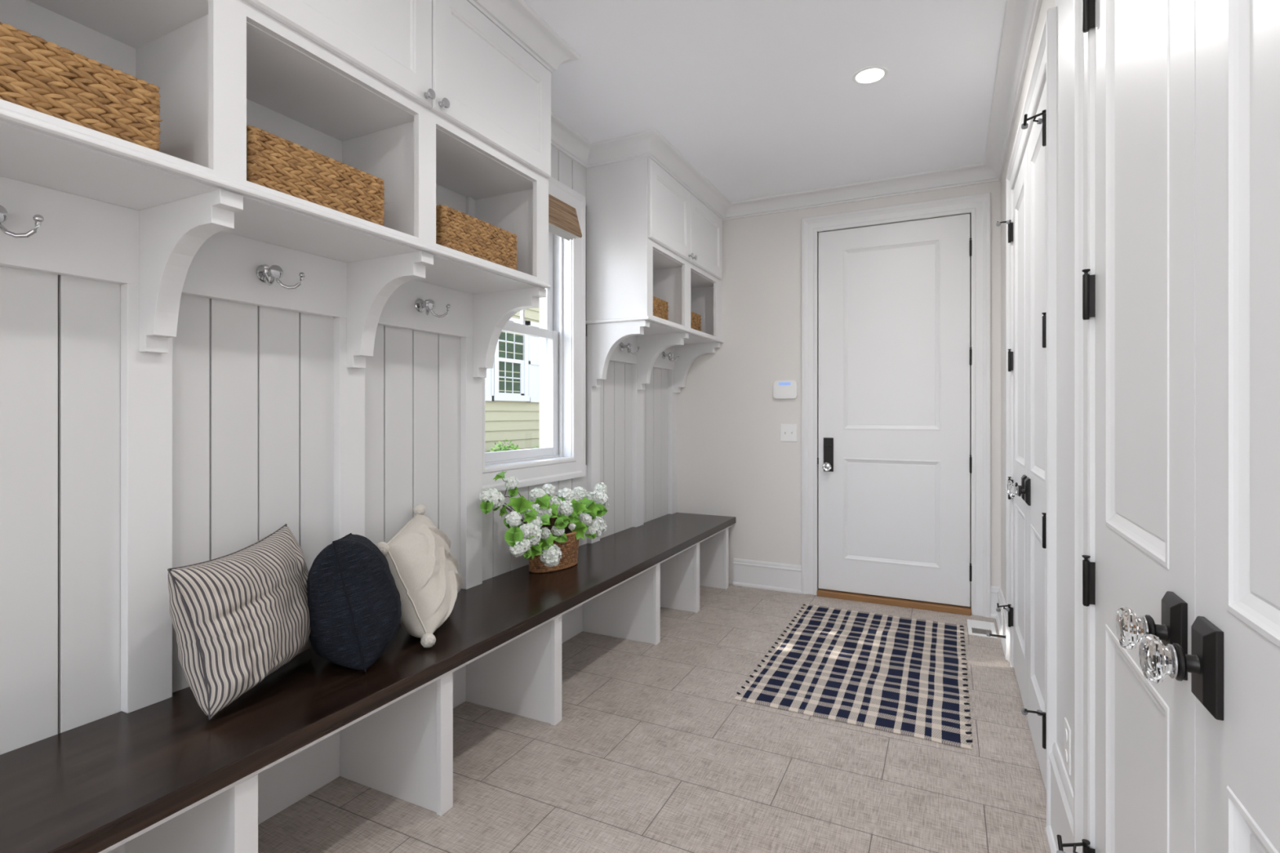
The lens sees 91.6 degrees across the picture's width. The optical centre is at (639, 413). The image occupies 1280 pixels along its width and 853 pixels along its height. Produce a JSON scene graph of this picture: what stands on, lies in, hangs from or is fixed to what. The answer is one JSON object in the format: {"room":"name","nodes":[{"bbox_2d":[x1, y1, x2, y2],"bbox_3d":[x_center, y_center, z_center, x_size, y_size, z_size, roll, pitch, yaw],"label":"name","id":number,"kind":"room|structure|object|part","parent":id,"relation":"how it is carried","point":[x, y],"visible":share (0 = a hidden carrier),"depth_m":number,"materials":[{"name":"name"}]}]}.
{"room":"mudroom","nodes":[
{"label":"mudroom","id":0,"kind":"room"},
{"bbox_2d":[0,145,677,755],"bbox_3d":[-1.242,-0.133,1.944,0.250,2.765,6.385,0,0,26],"label":"wall","id":1,"kind":"structure","parent":0,"point":[122,466],"depth_m":1.73,"materials":[{"name":"white wood"}]},
{"bbox_2d":[0,204,44,238],"bbox_3d":[-1.359,-0.411,1.310,0.102,0.074,0.130,0,0,26],"label":"coat hook","id":2,"kind":"object","parent":1,"relation":"attached to","point":[38,219],"visible":1,"depth_m":1.33,"materials":[{"name":"silver metal"}]},
{"bbox_3d":[-1.953,0.400,0.314,0.014,1.700,2.832,0,0,26],"label":"plank panel","id":3,"kind":"part","parent":1,"relation":"part of","materials":[{"name":"paint"}]},
{"bbox_3d":[-1.184,0.400,1.869,0.014,1.700,0.638,0,0,26],"label":"plank panel","id":4,"kind":"part","parent":1,"relation":"part of","materials":[{"name":"paint"}]},
{"bbox_3d":[-1.637,-0.422,0.901,0.033,0.191,4.165,0,0,26],"label":"rail","id":5,"kind":"part","parent":1,"relation":"part of","materials":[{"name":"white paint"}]},
{"bbox_2d":[0,0,551,377],"bbox_3d":[-1.096,-0.835,1.532,0.440,1.356,2.535,0,0,26],"label":"upper cabinet","id":6,"kind":"object","parent":1,"relation":"attached to","point":[431,100],"visible":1,"depth_m":1.78,"materials":[{"name":"white wood"}]},
{"bbox_2d":[0,22,162,151],"bbox_3d":[-1.268,-0.631,1.237,0.313,0.163,0.423,0,0,26],"label":"storage basket","id":7,"kind":"object","parent":6,"relation":"in","point":[38,74],"visible":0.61,"depth_m":1.22,"materials":[{"name":"wicker"}]},
{"bbox_2d":[246,124,385,226],"bbox_3d":[-1.001,-0.631,1.777,0.313,0.163,0.423,0,0,26],"label":"storage basket","id":8,"kind":"object","parent":6,"relation":"in","point":[275,162],"visible":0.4,"depth_m":1.68,"materials":[{"name":"wicker"}]},
{"bbox_3d":[-0.805,-1.194,1.709,0.020,0.439,0.620,0,0,26],"label":"door","id":9,"kind":"part","parent":6,"relation":"part of","materials":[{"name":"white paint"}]},
{"bbox_3d":[-0.660,-0.999,1.950,0.028,0.031,0.031,0,0,26],"label":"knob","id":10,"kind":"part","parent":6,"relation":"part of","materials":[{"name":"silver metal"}]},
{"bbox_3d":[-0.632,-0.999,2.006,0.028,0.031,0.031,0,0,26],"label":"knob","id":11,"kind":"part","parent":6,"relation":"part of","materials":[{"name":"silver metal"}]},
{"bbox_2d":[435,204,517,270],"bbox_3d":[-0.712,-0.631,2.361,0.313,0.163,0.423,0,0,26],"label":"storage basket","id":12,"kind":"object","parent":6,"relation":"in","point":[455,229],"visible":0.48,"depth_m":2.26,"materials":[{"name":"wicker"}]},
{"bbox_3d":[-0.520,-1.194,2.285,0.020,0.439,0.660,0,0,26],"label":"door","id":13,"kind":"part","parent":6,"relation":"part of","materials":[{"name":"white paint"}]},
{"bbox_2d":[256,264,305,288],"bbox_3d":[-1.089,-0.411,1.858,0.102,0.074,0.130,0,0,26],"label":"coat hook","id":14,"kind":"object","parent":1,"relation":"attached to","point":[265,273],"visible":1,"depth_m":1.86,"materials":[{"name":"silver metal"}]},
{"bbox_3d":[-1.127,-0.422,1.877,0.016,0.053,0.053,0,0,26],"label":"plate","id":15,"kind":"part","parent":14,"relation":"part of","materials":[{"name":"silver metal"}]},
{"bbox_3d":[-0.903,0.400,2.438,0.014,1.700,0.630,0,0,26],"label":"plank panel","id":16,"kind":"part","parent":1,"relation":"part of","materials":[{"name":"paint"}]},
{"bbox_2d":[414,298,450,317],"bbox_3d":[-0.815,-0.411,2.412,0.102,0.074,0.130,0,0,26],"label":"coat hook","id":17,"kind":"object","parent":1,"relation":"attached to","point":[420,305],"visible":1,"depth_m":2.42,"materials":[{"name":"silver metal"}]},
{"bbox_3d":[-0.853,-0.422,2.431,0.016,0.053,0.053,0,0,26],"label":"plate","id":18,"kind":"part","parent":17,"relation":"part of","materials":[{"name":"silver metal"}]},
{"bbox_2d":[466,176,585,491],"bbox_3d":[-0.634,-0.440,3.186,0.240,1.600,0.970,0,0,26],"label":"window","id":19,"kind":"structure","parent":1,"relation":"in","point":[560,455],"depth_m":3.49,"materials":[{"name":"white wood"}]},
{"bbox_3d":[-0.636,-0.114,3.187,0.035,0.693,0.736,0,0,26],"label":"sash","id":20,"kind":"part","parent":19,"relation":"part of","materials":[{"name":"white plastic"}]},
{"bbox_3d":[-0.669,-0.778,3.203,0.034,0.713,0.732,0,0,26],"label":"sash","id":21,"kind":"part","parent":19,"relation":"part of","materials":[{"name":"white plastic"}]},
{"bbox_2d":[548,194,582,240],"bbox_3d":[-0.521,-1.045,3.134,0.088,0.190,0.733,0,0,26],"label":"roman shade","id":22,"kind":"object","parent":19,"relation":"attached to","point":[563,222],"visible":0.35,"depth_m":3.31,"materials":[{"name":"brown wood"}]},
{"bbox_3d":[-0.537,0.775,3.177,0.014,0.950,1.020,0,0,26],"label":"plank panel","id":23,"kind":"part","parent":1,"relation":"part of","materials":[{"name":"paint"}]},
{"bbox_3d":[-0.537,-1.330,3.177,0.014,0.240,1.020,0,0,26],"label":"plank panel","id":24,"kind":"part","parent":1,"relation":"part of","materials":[{"name":"paint"}]},
{"bbox_3d":[-0.183,0.400,3.894,0.014,1.700,0.580,0,0,26],"label":"plank panel","id":25,"kind":"part","parent":1,"relation":"part of","materials":[{"name":"paint"}]},
{"bbox_2d":[619,342,639,354],"bbox_3d":[-0.071,-0.411,3.917,0.102,0.074,0.130,0,0,26],"label":"coat hook","id":26,"kind":"object","parent":1,"relation":"attached to","point":[628,345],"visible":1,"depth_m":3.92,"materials":[{"name":"silver metal"}]},
{"bbox_3d":[-0.109,-0.422,3.936,0.016,0.053,0.053,0,0,26],"label":"plate","id":27,"kind":"part","parent":26,"relation":"part of","materials":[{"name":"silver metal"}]},
{"bbox_3d":[-0.013,-0.422,4.187,0.033,0.191,1.275,0,0,26],"label":"rail","id":28,"kind":"part","parent":1,"relation":"part of","materials":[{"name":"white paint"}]},
{"bbox_2d":[585,156,724,392],"bbox_3d":[0.166,-0.835,4.087,0.442,1.356,1.294,0,0,26],"label":"upper cabinet","id":29,"kind":"object","parent":1,"relation":"attached to","point":[648,236],"visible":0.98,"depth_m":3.60,"materials":[{"name":"white wood"}]},
{"bbox_2d":[653,296,668,319],"bbox_3d":[-0.044,-0.631,3.860,0.313,0.163,0.423,0,0,26],"label":"storage basket","id":30,"kind":"object","parent":29,"relation":"in","point":[660,310],"visible":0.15,"depth_m":3.87,"materials":[{"name":"wicker"}]},
{"bbox_3d":[0.184,-1.194,3.710,0.020,0.439,0.590,0,0,26],"label":"door","id":31,"kind":"part","parent":29,"relation":"part of","materials":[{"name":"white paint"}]},
{"bbox_3d":[0.314,-1.018,4.021,0.020,0.991,1.281,0,0,26],"label":"frame","id":32,"kind":"part","parent":29,"relation":"part of","materials":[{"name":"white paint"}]},
{"bbox_2d":[690,311,701,331],"bbox_3d":[0.218,-0.631,4.388,0.313,0.163,0.423,0,0,26],"label":"storage basket","id":33,"kind":"object","parent":29,"relation":"in","point":[695,323],"visible":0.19,"depth_m":4.41,"materials":[{"name":"wicker"}]},
{"bbox_3d":[0.454,-1.194,4.257,0.020,0.439,0.625,0,0,26],"label":"door","id":34,"kind":"part","parent":29,"relation":"part of","materials":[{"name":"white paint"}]},
{"bbox_3d":[0.097,0.400,4.461,0.014,1.700,0.685,0,0,26],"label":"plank panel","id":35,"kind":"part","parent":1,"relation":"part of","materials":[{"name":"paint"}]},
{"bbox_2d":[662,351,679,361],"bbox_3d":[0.215,-0.411,4.495,0.102,0.074,0.130,0,0,26],"label":"coat hook","id":36,"kind":"object","parent":1,"relation":"attached to","point":[669,354],"visible":1,"depth_m":4.50,"materials":[{"name":"silver metal"}]},
{"bbox_3d":[0.177,-0.422,4.514,0.016,0.053,0.053,0,0,26],"label":"plate","id":37,"kind":"part","parent":36,"relation":"part of","materials":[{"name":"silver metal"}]},
{"bbox_2d":[466,0,1042,220],"bbox_3d":[-0.185,-1.468,1.421,2.175,0.093,6.385,0,0,26],"label":"trim","id":38,"kind":"structure","parent":1,"relation":"attached to","point":[517,19],"depth_m":3.43,"materials":[{"name":"white wood"}]},
{"bbox_2d":[257,583,1050,852],"bbox_3d":[-0.215,1.290,1.436,2.542,0.080,6.685,0,0,26],"label":"floor","id":39,"kind":"structure","parent":0,"point":[652,749],"depth_m":2.17,"materials":[{"name":"tile"}]},
{"bbox_2d":[0,512,735,852],"bbox_3d":[-0.792,1.003,2.084,0.498,0.494,5.734,0,0,26],"label":"bench","id":40,"kind":"object","parent":39,"relation":"on","point":[163,776],"visible":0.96,"depth_m":1.91,"materials":[{"name":"brown wood"}]},
{"bbox_2d":[167,524,312,719],"bbox_3d":[-1.068,0.542,1.713,0.247,0.399,0.477,0,0,-3],"label":"cushion","id":41,"kind":"object","parent":40,"relation":"on","point":[238,617],"visible":0.92,"depth_m":1.56,"materials":[{"name":"white fabric"}]},
{"bbox_3d":[-1.008,1.025,2.200,0.008,0.448,5.712,0,0,26],"label":"panel","id":42,"kind":"part","parent":40,"relation":"part of","materials":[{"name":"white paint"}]},
{"bbox_2d":[306,533,401,671],"bbox_3d":[-0.874,0.550,1.908,0.297,0.386,0.318,0,0,26],"label":"cushion","id":43,"kind":"object","parent":40,"relation":"on","point":[353,596],"visible":0.98,"depth_m":1.78,"materials":[{"name":"fabric"}]},
{"bbox_2d":[376,504,462,648],"bbox_3d":[-0.773,0.554,2.214,0.259,0.399,0.496,0,0,-8],"label":"cushion","id":44,"kind":"object","parent":40,"relation":"on","point":[424,570],"visible":0.83,"depth_m":2.08,"materials":[{"name":"beige fabric"}]},
{"bbox_2d":[479,471,608,573],"bbox_3d":[-0.385,0.508,3.053,0.265,0.495,0.976,0,0,26],"label":"flower basket","id":45,"kind":"object","parent":40,"relation":"on","point":[549,542],"visible":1,"depth_m":2.94,"materials":[{"name":"wicker"}]},
{"bbox_2d":[733,604,972,749],"bbox_3d":[1.155,1.242,3.187,0.935,0.014,1.509,0,0,26],"label":"rug","id":46,"kind":"object","parent":39,"relation":"on","point":[904,676],"visible":1,"depth_m":2.95,"materials":[{"name":"fabric"}]},
{"bbox_2d":[817,588,971,615],"bbox_3d":[1.645,1.232,4.087,0.932,0.036,0.085,0,0,26],"label":"threshold","id":47,"kind":"object","parent":39,"relation":"on","point":[962,610],"visible":0.89,"depth_m":4.04,"materials":[{"name":"brown wood"}]},
{"bbox_2d":[967,619,997,638],"bbox_3d":[1.980,1.247,3.606,0.143,0.006,0.280,0,0,26],"label":"floor vent","id":48,"kind":"object","parent":39,"relation":"in","point":[975,628],"visible":0.95,"depth_m":3.60,"materials":[{"name":"white plastic"}]},
{"bbox_2d":[524,0,1006,201],"bbox_3d":[-0.215,-1.555,1.436,2.542,0.080,6.685,0,0,26],"label":"ceiling","id":49,"kind":"structure","parent":0,"point":[762,98],"depth_m":2.86,"materials":[{"name":"paint"}]},
{"bbox_2d":[852,66,888,84],"bbox_3d":[1.030,-1.512,2.787,0.150,0.005,0.150,0,0,26],"label":"recessed light","id":50,"kind":"object","parent":49,"relation":"in","point":[871,74],"visible":1,"depth_m":2.78,"materials":[{"name":"white plastic"}]},
{"bbox_2d":[677,180,1000,609],"bbox_3d":[1.227,-0.133,4.352,2.542,2.765,0.120,0,0,26],"label":"wall","id":51,"kind":"structure","parent":0,"point":[733,460],"depth_m":4.46,"materials":[{"name":"beige paint"}]},
{"bbox_2d":[733,558,801,594],"bbox_3d":[0.903,1.155,4.428,0.495,0.190,0.030,0,0,26],"label":"baseboard","id":52,"kind":"structure","parent":51,"relation":"attached to","point":[782,577],"depth_m":4.42,"materials":[{"name":"white wood"}]},
{"bbox_2d":[773,380,797,399],"bbox_3d":[1.020,-0.167,4.373,0.169,0.129,0.026,0,0,26],"label":"security keypad","id":53,"kind":"object","parent":51,"relation":"attached to","point":[782,389],"visible":1,"depth_m":4.36,"materials":[{"name":"white plastic"}]},
{"bbox_2d":[780,423,797,441],"bbox_3d":[1.042,0.137,4.365,0.119,0.123,0.021,0,0,26],"label":"light switch","id":54,"kind":"object","parent":51,"relation":"attached to","point":[788,433],"visible":1,"depth_m":4.37,"materials":[{"name":"white plastic"}]},
{"bbox_2d":[817,213,972,606],"bbox_3d":[1.638,-0.019,4.067,0.940,2.449,0.098,0,0,26],"label":"door","id":55,"kind":"structure","parent":51,"relation":"in","point":[895,460],"depth_m":4.07,"materials":[{"name":"white wood"}]},
{"bbox_3d":[1.265,0.361,4.210,0.057,0.060,0.025,0,0,26],"label":"glass knob","id":56,"kind":"part","parent":55,"relation":"part of","materials":[{"name":"white"}]},
{"bbox_3d":[1.287,0.282,4.250,0.065,0.230,0.010,0,0,26],"label":"lock plate","id":57,"kind":"part","parent":55,"relation":"part of","materials":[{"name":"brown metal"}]},
{"bbox_2d":[801,191,991,617],"bbox_3d":[1.636,-0.051,4.068,1.144,2.603,0.026,0,0,26],"label":"door frame","id":58,"kind":"structure","parent":51,"relation":"attached to","point":[979,205],"depth_m":3.91,"materials":[{"name":"white wood"}]},
{"bbox_2d":[991,586,1000,618],"bbox_3d":[2.173,1.155,3.800,0.056,0.190,0.030,0,0,26],"label":"baseboard","id":59,"kind":"structure","parent":51,"relation":"attached to","point":[994,589],"depth_m":3.80,"materials":[{"name":"white wood"}]},
{"bbox_2d":[1000,0,1073,791],"bbox_3d":[0.848,-0.133,0.911,0.132,2.765,6.385,0,0,26],"label":"wall","id":60,"kind":"structure","parent":0,"point":[1064,8],"depth_m":1.75,"materials":[{"name":"beige paint"}]},
{"bbox_2d":[986,632,1005,638],"bbox_3d":[1.844,1.150,3.216,0.093,0.029,0.029,0,0,26],"label":"door stop","id":61,"kind":"object","parent":60,"relation":"attached to","point":[988,633],"visible":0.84,"depth_m":3.21,"materials":[{"name":"brown metal"}]},
{"bbox_2d":[995,587,1005,659],"bbox_3d":[2.025,1.155,3.472,0.030,0.190,0.710,0,0,26],"label":"baseboard","id":62,"kind":"structure","parent":60,"relation":"attached to","point":[1001,616],"depth_m":3.51,"materials":[{"name":"white wood"}]},
{"bbox_2d":[995,143,1027,719],"bbox_3d":[1.679,0.074,2.791,0.110,2.332,0.625,0,0,26],"label":"door","id":63,"kind":"structure","parent":60,"relation":"in","point":[1018,229],"depth_m":2.81,"materials":[{"name":"white wood"}]},
{"bbox_3d":[1.534,0.307,2.577,0.025,0.060,0.057,0,0,26],"label":"glass knob","id":64,"kind":"part","parent":63,"relation":"part of","materials":[{"name":"white"}]},
{"bbox_2d":[1008,80,1046,792],"bbox_3d":[1.401,0.074,2.228,0.110,2.332,0.625,0,0,26],"label":"door","id":65,"kind":"structure","parent":60,"relation":"in","point":[1034,491],"depth_m":2.26,"materials":[{"name":"white wood"}]},
{"bbox_3d":[1.480,0.307,2.468,0.025,0.060,0.057,0,0,26],"label":"glass knob","id":66,"kind":"part","parent":65,"relation":"part of","materials":[{"name":"white"}]},
{"bbox_2d":[1005,6,1056,826],"bbox_3d":[1.549,0.021,2.505,0.026,2.457,1.460,0,0,26],"label":"door frame","id":67,"kind":"structure","parent":60,"relation":"attached to","point":[1044,68],"depth_m":1.86,"materials":[{"name":"white wood"}]},
{"bbox_2d":[1045,742,1073,852],"bbox_3d":[1.129,1.113,1.659,0.030,0.275,0.436,0,0,26],"label":"baseboard","id":68,"kind":"structure","parent":60,"relation":"attached to","point":[1061,791],"depth_m":1.72,"materials":[{"name":"white wood"}]},
{"bbox_3d":[1.142,-0.090,1.652,0.003,2.680,0.490,0,0,26],"label":"painted panel","id":69,"kind":"part","parent":60,"relation":"part of","materials":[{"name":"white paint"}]},
{"bbox_2d":[1064,717,1071,775],"bbox_3d":[1.146,0.892,1.670,0.008,0.120,0.080,0,0,26],"label":"power outlet","id":70,"kind":"object","parent":60,"relation":"attached to","point":[1067,730],"visible":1,"depth_m":1.66,"materials":[{"name":"white plastic"}]},
{"bbox_2d":[1064,728,1067,742],"bbox_3d":[1.144,0.864,1.671,0.004,0.033,0.033,0,0,26],"label":"socket","id":71,"kind":"object","parent":70,"relation":"attached to","point":[1065,729],"depth_m":1.67,"materials":[{"name":"white plastic"}]},
{"bbox_2d":[1064,749,1067,762],"bbox_3d":[1.144,0.920,1.671,0.004,0.033,0.033,0,0,26],"label":"socket","id":72,"kind":"object","parent":70,"relation":"attached to","point":[1065,750],"depth_m":1.67,"materials":[{"name":"white plastic"}]},
{"bbox_2d":[1073,0,1095,852],"bbox_3d":[0.714,0.021,0.815,0.026,2.457,1.450,0,0,26],"label":"door frame","id":73,"kind":"structure","parent":60,"relation":"attached to","point":[1084,43],"depth_m":1.42,"materials":[{"name":"white wood"}]},
{"bbox_2d":[1056,0,1195,852],"bbox_3d":[0.843,0.074,1.099,0.110,2.332,0.620,0,0,26],"label":"door","id":74,"kind":"structure","parent":60,"relation":"in","point":[1140,295],"depth_m":1.04,"materials":[{"name":"white wood"}]},
{"bbox_3d":[0.699,0.307,0.887,0.025,0.060,0.057,0,0,26],"label":"glass knob","id":75,"kind":"part","parent":74,"relation":"part of","materials":[{"name":"white"}]},
{"bbox_2d":[1138,0,1279,852],"bbox_3d":[0.567,0.074,0.540,0.110,2.332,0.620,0,0,26],"label":"door","id":76,"kind":"structure","parent":60,"relation":"in","point":[1233,662],"depth_m":0.70,"materials":[{"name":"white wood"}]},
{"bbox_3d":[0.644,0.307,0.778,0.025,0.060,0.057,0,0,26],"label":"glass knob","id":77,"kind":"part","parent":76,"relation":"part of","materials":[{"name":"white"}]},
{"label":"outside","id":78,"kind":"structure","parent":0,"visible":0},
{"bbox_3d":[-3.682,1.275,12.975,13.900,0.350,28.000,0,0,26],"label":"ground","id":79,"kind":"structure","parent":78,"visible":0},
{"bbox_2d":[487,440,518,452],"bbox_3d":[-2.217,0.773,10.292,0.818,0.678,0.751,0,0,-44],"label":"shrub","id":80,"kind":"object","parent":79,"relation":"on","point":[504,446],"visible":0.12,"depth_m":10.25,"materials":[{"name":"green plant"}]},
{"bbox_2d":[484,297,539,452],"bbox_3d":[-4.843,-2.796,12.713,7.050,7.909,9.300,0,0,26],"label":"house","id":81,"kind":"structure","parent":79,"relation":"on","point":[512,387],"depth_m":11.18,"materials":[{"name":"beige"}]},
{"bbox_2d":[484,363,493,400],"bbox_3d":[-2.606,-0.960,10.430,0.055,1.500,0.410,0,0,26],"label":"shutter","id":82,"kind":"object","parent":81,"relation":"hanging from","point":[489,381],"depth_m":10.53,"materials":[{"name":"white wood"}]},
{"bbox_3d":[-2.310,-0.953,11.070,0.008,1.255,0.740,0,0,26],"label":"pane","id":83,"kind":"part","parent":81,"relation":"part of","materials":[{"name":"glass"}]},
{"bbox_2d":[526,320,539,402],"bbox_3d":[-1.985,-0.960,11.685,0.055,1.500,0.410,0,0,26],"label":"shutter","id":84,"kind":"object","parent":81,"relation":"hanging from","point":[533,343],"depth_m":11.65,"materials":[{"name":"white wood"}]}
]}

